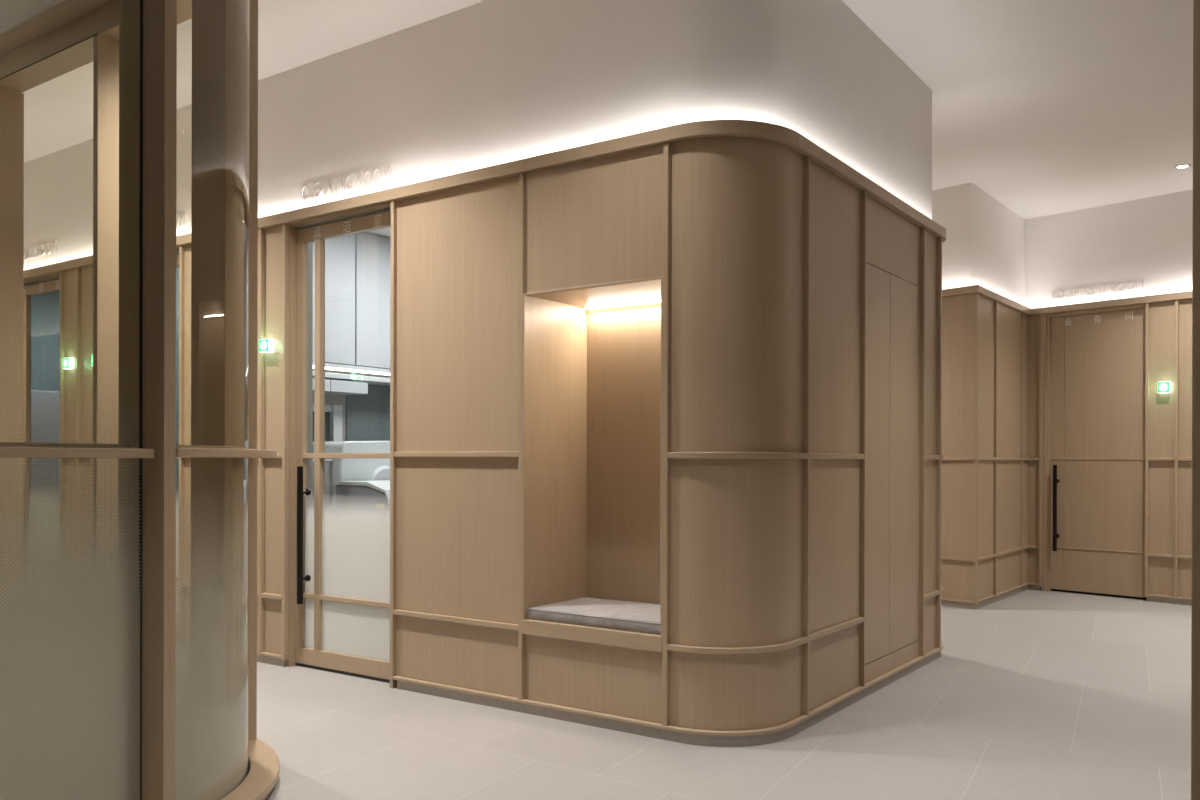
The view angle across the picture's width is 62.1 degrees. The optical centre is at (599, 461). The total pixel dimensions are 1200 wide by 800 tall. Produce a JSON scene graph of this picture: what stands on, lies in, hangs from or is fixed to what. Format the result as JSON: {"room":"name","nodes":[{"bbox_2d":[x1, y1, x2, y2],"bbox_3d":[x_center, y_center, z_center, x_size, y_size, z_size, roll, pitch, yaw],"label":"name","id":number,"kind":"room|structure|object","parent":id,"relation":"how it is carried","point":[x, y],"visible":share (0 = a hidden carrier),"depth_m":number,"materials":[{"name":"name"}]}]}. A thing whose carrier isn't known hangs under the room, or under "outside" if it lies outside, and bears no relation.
{"room":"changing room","nodes":[
{"label":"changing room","id":0,"kind":"room"},
{"bbox_2d":[31,291,58,390],"bbox_3d":[-5.461,-0.257,9.516,0.100,2.870,1.550,0,0,35],"label":"wall","id":1,"kind":"structure","parent":0,"point":[45,306],"depth_m":9.60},
{"bbox_2d":[176,268,178,504],"bbox_3d":[-2.829,-0.250,8.086,0.050,2.870,2.250,0,0,35],"label":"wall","id":2,"kind":"structure","parent":0,"point":[177,269],"depth_m":7.53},
{"bbox_2d":[308,242,312,516],"bbox_3d":[-1.812,-0.260,5.973,0.128,2.900,0.120,0,0,35],"label":"wall","id":3,"kind":"structure","parent":0,"point":[310,245],"depth_m":5.97,"materials":[{"name":"paint"}]},
{"bbox_2d":[287,200,395,682],"bbox_3d":[-1.403,-0.091,5.557,0.967,2.565,0.158,0,0,35],"label":"door","id":4,"kind":"structure","parent":3,"relation":"in","point":[339,562],"depth_m":5.69,"materials":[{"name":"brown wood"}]},
{"bbox_2d":[313,369,389,440],"bbox_3d":[-1.960,-0.262,7.479,0.130,2.900,2.360,0,0,35],"label":"wall","id":5,"kind":"structure","parent":0,"point":[330,399],"depth_m":7.43,"materials":[{"name":"paint"}]},
{"bbox_2d":[176,246,178,640],"bbox_3d":[-3.016,-0.096,6.695,1.010,2.565,0.158,0,0,35],"label":"glass panel","id":6,"kind":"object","parent":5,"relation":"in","point":[177,248],"depth_m":6.54,"materials":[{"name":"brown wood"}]},
{"bbox_2d":[313,404,341,441],"bbox_3d":[-2.155,-0.062,7.029,0.068,0.700,0.800,0,0,35],"label":"window","id":7,"kind":"structure","parent":5,"relation":"in","point":[333,413],"depth_m":7.29,"materials":[{"name":"white glass"}]},
{"bbox_2d":[313,234,354,365],"bbox_3d":[-2.139,-1.185,6.888,0.245,0.985,0.947,0,0,35],"label":"upper cabinet","id":8,"kind":"object","parent":5,"relation":"attached to","point":[339,251],"visible":0.23,"depth_m":7.08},
{"bbox_2d":[313,362,389,375],"bbox_3d":[-1.852,-0.671,7.262,0.195,0.039,1.870,0,0,35],"label":"light","id":9,"kind":"object","parent":8,"relation":"attached to","point":[328,366],"visible":0.29,"depth_m":7.24,"materials":[{"name":"white plastic"}]},
{"bbox_2d":[313,366,389,374],"bbox_3d":[-1.797,-0.657,7.223,0.050,0.012,1.830,0,0,35],"label":"diffuser","id":10,"kind":"object","parent":9,"relation":"attached to","point":[359,369],"depth_m":7.26,"materials":[{"name":"white plastic"}]},
{"bbox_2d":[313,378,367,394],"bbox_3d":[-2.098,-0.535,6.949,0.245,0.083,1.035,0,0,35],"label":"wall box","id":11,"kind":"object","parent":5,"relation":"attached to","point":[337,387],"visible":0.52,"depth_m":7.15,"materials":[{"name":"white plastic"}]},
{"bbox_2d":[313,371,389,385],"bbox_3d":[-1.868,-0.607,7.274,0.245,0.034,1.870,0,0,35],"label":"wall rail","id":12,"kind":"object","parent":5,"relation":"attached to","point":[331,376],"visible":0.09,"depth_m":7.26,"materials":[{"name":"white plastic"}]},
{"bbox_2d":[346,384,389,440],"bbox_3d":[-1.561,-0.162,7.920,0.010,0.900,1.160,0,0,35],"label":"wall tiles","id":13,"kind":"structure","parent":5,"relation":"attached to","point":[367,415],"depth_m":7.62,"materials":[{"name":"tile"}]},
{"bbox_2d":[354,232,390,368],"bbox_3d":[-1.595,-1.184,7.659,0.245,0.985,0.927,0,0,35],"label":"upper cabinet","id":14,"kind":"object","parent":5,"relation":"attached to","point":[372,252],"visible":0.23,"depth_m":7.33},
{"bbox_2d":[365,227,390,238],"bbox_3d":[-3.771,-1.728,8.783,10.100,0.080,2.400,0,0,35],"label":"ceiling","id":15,"kind":"structure","parent":0,"point":[385,232],"depth_m":7.32,"materials":[{"name":"white paint"}]},
{"bbox_2d":[24,0,931,278],"bbox_3d":[-3.270,-1.844,8.432,11.322,0.915,2.562,0,0,35],"label":"wall","id":16,"kind":"structure","parent":0,"point":[487,83],"depth_m":5.00,"materials":[{"name":"white paint"}]},
{"bbox_2d":[24,240,55,259],"bbox_3d":[-4.315,-1.597,7.596,0.680,0.090,0.007,0,0,35],"label":"sign","id":17,"kind":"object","parent":16,"relation":"attached to","point":[51,245],"depth_m":7.53,"materials":[{"name":"beige metal"}]},
{"bbox_2d":[23,272,59,618],"bbox_3d":[-4.231,-0.100,7.553,0.955,2.565,0.158,0,0,35],"label":"door","id":18,"kind":"structure","parent":16,"relation":"in","point":[37,285],"depth_m":7.68,"materials":[{"name":"brown wood"}]},
{"bbox_2d":[176,211,184,226],"bbox_3d":[-2.788,-1.572,6.518,0.260,0.090,0.007,0,0,35],"label":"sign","id":19,"kind":"structure","parent":16,"relation":"attached to","point":[179,216],"depth_m":6.47,"materials":[{"name":"beige metal"}]},
{"bbox_2d":[24,188,392,278],"bbox_3d":[-4.780,-1.414,7.879,9.095,0.059,0.083,0,0,35],"label":"crown molding","id":20,"kind":"structure","parent":16,"relation":"attached to","point":[383,196],"depth_m":5.70,"materials":[{"name":"brown wood"}]},
{"bbox_2d":[301,164,390,200],"bbox_3d":[-1.424,-1.549,5.555,0.742,0.094,0.007,0,0,35],"label":"sign","id":21,"kind":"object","parent":16,"relation":"attached to","point":[333,189],"depth_m":5.55,"materials":[{"name":"beige metal"}]},
{"bbox_2d":[7,590,1190,799],"bbox_3d":[-1.495,1.240,5.951,17.700,0.100,17.200,0,0,35],"label":"floor","id":22,"kind":"structure","parent":0,"point":[1029,694],"depth_m":4.36,"materials":[{"name":"tile"}]},
{"bbox_2d":[31,390,58,505],"bbox_3d":[-5.348,0.258,9.314,0.280,1.840,1.350,0,0,35],"label":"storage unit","id":23,"kind":"object","parent":22,"relation":"on","point":[44,397],"visible":0.05,"depth_m":9.31,"materials":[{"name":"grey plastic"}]},
{"bbox_2d":[0,0,257,740],"bbox_3d":[-2.333,-0.441,4.583,2.140,3.262,0.253,0,0,35],"label":"glass partition","id":24,"kind":"object","parent":22,"relation":"on","point":[69,35],"visible":0.62,"depth_m":4.05,"materials":[{"name":"clear glass"}]},
{"bbox_2d":[0,0,279,799],"bbox_3d":[-2.773,-0.424,1.541,0.771,3.233,5.720,0,0,35],"label":"glass wall","id":25,"kind":"structure","parent":22,"relation":"on","point":[157,747],"depth_m":3.02,"materials":[{"name":"clear glass"}]},
{"bbox_2d":[0,0,64,33],"bbox_3d":[-2.335,-2.184,4.581,2.130,0.223,0.210,0,0,35],"label":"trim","id":26,"kind":"structure","parent":25,"relation":"attached to","point":[13,13],"depth_m":4.76,"materials":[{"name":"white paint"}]},
{"bbox_2d":[312,459,331,515],"bbox_3d":[-2.109,0.586,6.587,0.500,1.205,0.480,0,0,35],"label":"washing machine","id":27,"kind":"object","parent":22,"relation":"on","point":[327,463],"visible":0.16,"depth_m":6.60,"materials":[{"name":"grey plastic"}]},
{"bbox_2d":[312,441,389,510],"bbox_3d":[-1.717,0.522,6.934,0.400,1.335,0.530,0,0,35],"label":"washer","id":28,"kind":"object","parent":22,"relation":"on","point":[342,469],"visible":0.27,"depth_m":6.74,"materials":[{"name":"white plastic"}]},
{"bbox_2d":[334,480,389,515],"bbox_3d":[-1.269,0.660,6.715,0.525,1.060,0.890,0,0,35],"label":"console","id":29,"kind":"object","parent":22,"relation":"on","point":[377,489],"visible":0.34,"depth_m":6.37,"materials":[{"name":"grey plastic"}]},
{"bbox_2d":[390,120,945,746],"bbox_3d":[-3.240,-0.128,8.410,11.405,2.624,2.728,0,0,35],"label":"wall paneling","id":30,"kind":"structure","parent":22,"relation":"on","point":[765,228],"depth_m":4.65,"materials":[{"name":"brown wood"}]},
{"bbox_2d":[522,144,662,723],"bbox_3d":[0.099,-0.117,4.715,0.779,2.525,0.520,0,0,35],"label":"niche","id":31,"kind":"object","parent":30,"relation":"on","point":[592,459],"depth_m":4.82,"materials":[{"name":"brown wood"}]},
{"bbox_2d":[527,597,659,634],"bbox_3d":[0.094,0.719,4.716,0.749,0.067,0.474,0,0,35],"label":"seat cushion","id":32,"kind":"object","parent":31,"relation":"on","point":[640,617],"visible":0.75,"depth_m":4.60,"materials":[{"name":"grey fabric"}]},
{"bbox_2d":[866,195,919,682],"bbox_3d":[1.581,-0.114,5.451,0.041,2.525,0.930,0,0,35],"label":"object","id":33,"kind":"structure","parent":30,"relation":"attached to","point":[893,241],"depth_m":5.41,"materials":[{"name":"brown wood"}]},
{"bbox_2d":[1191,0,1199,799],"bbox_3d":[1.131,-0.541,1.663,0.222,3.484,0.298,0,0,35],"label":"post","id":34,"kind":"object","parent":22,"relation":"on","point":[1195,591],"visible":1,"depth_m":1.60,"materials":[{"name":"brown wood"}]},
{"bbox_2d":[22,0,1192,219],"bbox_3d":[-1.487,-2.354,5.947,17.700,0.120,17.200,0,0,35],"label":"ceiling","id":35,"kind":"structure","parent":0,"point":[1046,107],"depth_m":5.98,"materials":[{"name":"paint"}]},
{"bbox_2d":[1175,164,1190,168],"bbox_3d":[4.503,-2.280,7.705,0.110,0.006,0.110,0,0,35],"label":"recessed light","id":36,"kind":"object","parent":35,"relation":"in","point":[1182,166],"visible":1,"depth_m":7.71,"materials":[{"name":"white plastic"}]},
{"bbox_2d":[932,182,971,288],"bbox_3d":[-0.739,-1.807,12.439,0.129,0.985,11.412,0,0,-42],"label":"wall","id":37,"kind":"structure","parent":0,"point":[951,206],"depth_m":8.27,"materials":[{"name":"white paint"}]},
{"bbox_2d":[941,285,982,608],"bbox_3d":[-0.620,-0.126,12.148,0.083,2.624,11.012,0,0,-42],"label":"panelling","id":38,"kind":"object","parent":37,"relation":"attached to","point":[960,305],"visible":0.07,"depth_m":8.19,"materials":[{"name":"brown wood"}]},
{"bbox_2d":[971,183,1024,305],"bbox_3d":[3.524,-1.794,8.897,0.129,0.985,1.750,0,0,38],"label":"wall","id":39,"kind":"structure","parent":0,"point":[997,232],"depth_m":8.74,"materials":[{"name":"white paint"}]},
{"bbox_2d":[973,285,1030,607],"bbox_3d":[3.555,-0.113,8.770,0.083,2.624,1.708,0,0,38],"label":"panelling","id":40,"kind":"object","parent":39,"relation":"attached to","point":[1003,546],"visible":0.88,"depth_m":8.69,"materials":[{"name":"brown wood"}]},
{"bbox_2d":[1025,190,1192,316],"bbox_3d":[6.930,-1.783,6.301,0.129,0.985,8.858,0,0,-42],"label":"wall","id":41,"kind":"structure","parent":0,"point":[1149,240],"depth_m":8.85,"materials":[{"name":"white paint"}]},
{"bbox_2d":[1027,314,1041,590],"bbox_3d":[4.056,-0.088,9.312,0.050,2.575,0.153,0,0,-42],"label":"panelling","id":42,"kind":"object","parent":41,"relation":"attached to","point":[1034,553],"visible":0.91,"depth_m":9.30,"materials":[{"name":"brown wood"}]},
{"bbox_2d":[1042,304,1146,599],"bbox_3d":[4.436,-0.081,8.940,0.145,2.565,0.909,0,0,-42],"label":"door","id":43,"kind":"structure","parent":41,"relation":"in","point":[1093,365],"depth_m":8.95,"materials":[{"name":"brown wood"}]},
{"bbox_2d":[1052,280,1142,299],"bbox_3d":[4.450,-1.528,8.941,0.007,0.095,0.785,0,0,-42],"label":"sign","id":44,"kind":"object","parent":41,"relation":"attached to","point":[1112,287],"depth_m":8.95,"materials":[{"name":"beige metal"}]},
{"bbox_2d":[1027,291,1191,315],"bbox_3d":[6.716,-1.385,6.380,0.083,0.059,8.060,0,0,-42],"label":"crown molding","id":45,"kind":"structure","parent":41,"relation":"attached to","point":[1187,294],"depth_m":8.76,"materials":[{"name":"brown wood"}]},
{"bbox_2d":[1145,298,1191,605],"bbox_3d":[6.992,-0.078,6.065,0.050,2.575,6.817,0,0,-42],"label":"panelling","id":46,"kind":"object","parent":41,"relation":"attached to","point":[1168,325],"visible":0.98,"depth_m":8.46,"materials":[{"name":"brown wood"}]},
{"bbox_2d":[1158,382,1170,392],"bbox_3d":[4.792,-0.630,8.466,0.042,0.092,0.092,0,0,-42],"label":"lamp","id":47,"kind":"object","parent":46,"relation":"attached to","point":[1163,387],"visible":1,"depth_m":8.45,"materials":[{"name":"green plastic"}]},
{"bbox_3d":[-3.634,-0.126,7.155,0.530,2.620,0.100,0,0,35],"label":"wall pier","id":48,"kind":"object","parent":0,"visible":0},
{"bbox_2d":[59,264,92,625],"bbox_3d":[-3.675,-0.103,7.092,0.585,2.575,0.050,0,0,35],"label":"panelling","id":49,"kind":"object","parent":48,"relation":"attached to","point":[75,285],"visible":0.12,"depth_m":7.15,"materials":[{"name":"brown wood"}]},
{"bbox_2d":[63,357,73,368],"bbox_3d":[-3.821,-0.705,7.169,0.085,0.078,0.042,0,0,35],"label":"lamp","id":50,"kind":"object","parent":49,"relation":"attached to","point":[68,363],"visible":1,"depth_m":7.14,"materials":[{"name":"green plastic"}]},
{"bbox_3d":[-2.207,-0.121,6.133,1.000,2.620,0.075,0,0,35],"label":"wall pier","id":51,"kind":"object","parent":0,"visible":0},
{"bbox_2d":[178,223,289,666],"bbox_3d":[-2.241,-0.099,6.080,1.065,2.575,0.050,0,0,35],"label":"panelling","id":52,"kind":"object","parent":51,"relation":"attached to","point":[273,242],"visible":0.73,"depth_m":5.88,"materials":[{"name":"brown wood"}]},
{"bbox_2d":[259,339,273,352],"bbox_3d":[-1.956,-0.679,5.853,0.090,0.074,0.042,0,0,35],"label":"lamp","id":53,"kind":"object","parent":52,"relation":"attached to","point":[265,345],"visible":1,"depth_m":5.83,"materials":[{"name":"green plastic"}]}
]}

